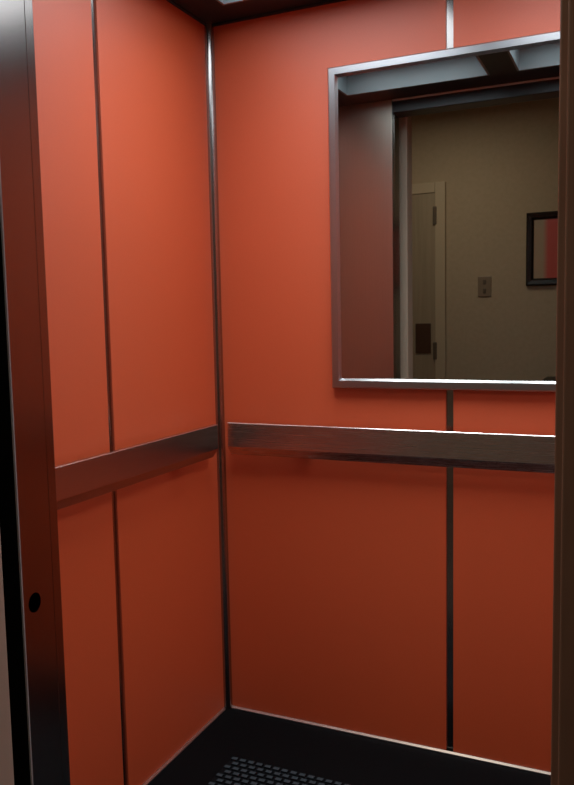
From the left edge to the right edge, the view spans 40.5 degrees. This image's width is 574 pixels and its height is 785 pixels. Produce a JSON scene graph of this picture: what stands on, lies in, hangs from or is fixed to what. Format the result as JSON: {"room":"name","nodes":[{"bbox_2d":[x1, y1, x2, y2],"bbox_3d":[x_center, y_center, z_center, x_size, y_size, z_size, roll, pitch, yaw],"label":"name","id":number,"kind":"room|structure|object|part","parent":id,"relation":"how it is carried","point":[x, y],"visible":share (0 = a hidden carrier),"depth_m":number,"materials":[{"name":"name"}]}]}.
{"room":"elevator interior","nodes":[
{"label":"elevator interior","id":0,"kind":"room"},
{"bbox_2d":[0,0,69,784],"bbox_3d":[-0.567,0.070,1.422,0.272,2.200,0.099,1,6,24],"label":"door frame","id":1,"kind":"structure","parent":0,"point":[28,501],"depth_m":1.36,"materials":[{"name":"metal"}]},
{"bbox_2d":[32,0,223,784],"bbox_3d":[-0.462,0.008,2.057,0.060,2.200,1.150,1,6,24],"label":"wall","id":2,"kind":"structure","parent":0,"point":[121,84],"depth_m":2.08,"materials":[{"name":"orange"}]},
{"bbox_3d":[-0.572,0.034,1.761,0.016,2.192,0.516,1,6,24],"label":"panel","id":3,"kind":"part","parent":2,"relation":"part of","materials":[{"name":"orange laminate"}]},
{"bbox_2d":[55,424,217,509],"bbox_3d":[-0.422,0.193,2.022,0.048,0.104,0.905,1,6,24],"label":"handrail","id":4,"kind":"object","parent":2,"relation":"attached to","point":[78,481],"visible":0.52,"depth_m":2.01,"materials":[{"name":"metal"}]},
{"bbox_3d":[-0.348,-0.018,2.255,0.016,2.192,0.532,1,6,24],"label":"panel","id":5,"kind":"part","parent":2,"relation":"part of","materials":[{"name":"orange laminate"}]},
{"bbox_2d":[143,707,225,784],"bbox_3d":[-0.426,1.103,2.110,0.006,0.008,1.066,1,6,24],"label":"baseboard","id":6,"kind":"structure","parent":2,"relation":"attached to","point":[222,710],"depth_m":2.35,"materials":[{"name":"silver metal"}]},
{"bbox_2d":[166,0,205,25],"bbox_3d":[-0.470,-1.079,1.904,0.006,0.007,1.070,1,6,24],"label":"trim","id":7,"kind":"structure","parent":2,"relation":"attached to","point":[169,1],"depth_m":2.29,"materials":[{"name":"grey metal"}]},
{"bbox_2d":[172,0,328,23],"bbox_3d":[0.207,-1.082,1.588,1.620,0.030,1.247,1,6,24],"label":"ceiling","id":8,"kind":"structure","parent":0,"point":[208,11],"depth_m":2.27,"materials":[{"name":"grey metal"}]},
{"bbox_2d":[216,0,246,4],"bbox_3d":[-0.090,-1.115,1.755,0.580,0.082,0.820,1,6,24],"label":"ceiling light","id":9,"kind":"object","parent":8,"relation":"attached to","point":[223,2],"visible":1,"depth_m":2.23,"materials":[{"name":"grey paint"}]},
{"bbox_2d":[142,706,550,784],"bbox_3d":[0.252,1.153,1.799,1.620,0.060,1.247,1,6,24],"label":"floor","id":10,"kind":"structure","parent":0,"point":[346,758],"depth_m":2.29,"materials":[{"name":"black plastic"}]},
{"bbox_2d":[208,757,348,784],"bbox_3d":[0.219,1.127,1.724,1.170,0.008,0.755,1,6,24],"label":"floor mat","id":11,"kind":"object","parent":10,"relation":"on","point":[237,771],"visible":1,"depth_m":2.20,"materials":[{"name":"black rubber"}]},
{"bbox_2d":[214,0,560,771],"bbox_3d":[0.473,-0.028,2.231,1.620,2.200,0.060,1,6,24],"label":"wall","id":12,"kind":"structure","parent":0,"point":[408,603],"depth_m":2.33,"materials":[{"name":"orange"}]},
{"bbox_2d":[204,23,231,709],"bbox_3d":[-0.222,-0.040,2.509,0.036,2.200,0.036,1,6,24],"label":"trim","id":13,"kind":"structure","parent":12,"relation":"attached to","point":[209,29],"depth_m":2.49,"materials":[{"name":"metal"}]},
{"bbox_2d":[212,0,345,26],"bbox_3d":[0.437,-1.116,2.098,1.460,0.007,0.006,1,6,24],"label":"trim","id":14,"kind":"structure","parent":12,"relation":"attached to","point":[329,1],"depth_m":2.31,"materials":[{"name":"grey metal"}]},
{"bbox_3d":[0.126,-0.037,2.363,0.719,2.192,0.016,1,6,24],"label":"panel","id":15,"kind":"part","parent":12,"relation":"part of","materials":[{"name":"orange laminate"}]},
{"bbox_2d":[227,422,554,472],"bbox_3d":[0.454,0.159,2.199,1.386,0.104,0.048,1,6,24],"label":"handrail","id":16,"kind":"object","parent":12,"relation":"attached to","point":[457,449],"visible":1,"depth_m":2.23,"materials":[{"name":"metal"}]},
{"bbox_2d":[232,705,550,775],"bbox_3d":[0.481,1.066,2.304,1.494,0.008,0.006,1,6,24],"label":"baseboard","id":17,"kind":"structure","parent":12,"relation":"attached to","point":[233,706],"depth_m":2.37,"materials":[{"name":"silver metal"}]},
{"bbox_2d":[328,31,559,391],"bbox_3d":[0.447,-0.469,2.152,0.698,0.926,0.022,1,6,24],"label":"wall mirror","id":18,"kind":"object","parent":12,"relation":"attached to","point":[443,164],"visible":0.82,"depth_m":2.15,"materials":[{"name":"silver metal"}]},
{"bbox_3d":[0.801,-0.022,2.059,0.720,2.192,0.016,1,6,24],"label":"panel","id":19,"kind":"part","parent":12,"relation":"part of","materials":[{"name":"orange laminate"}]},
{"bbox_3d":[-0.072,-0.078,1.019,4.300,2.550,0.076,1,6,24],"label":"wall","id":20,"kind":"structure","parent":0,"visible":0},
{"bbox_2d":[0,538,13,784],"bbox_3d":[-0.516,0.049,1.232,0.060,2.275,0.082,1,6,24],"label":"trim","id":21,"kind":"structure","parent":20,"relation":"attached to","point":[6,755],"depth_m":1.29,"materials":[{"name":"beige paint"}]},
{"bbox_2d":[551,0,573,784],"bbox_3d":[0.355,0.069,0.840,0.120,2.275,0.082,1,6,24],"label":"trim","id":22,"kind":"structure","parent":20,"relation":"attached to","point":[562,721],"depth_m":0.82,"materials":[{"name":"brown paint"}]}
]}

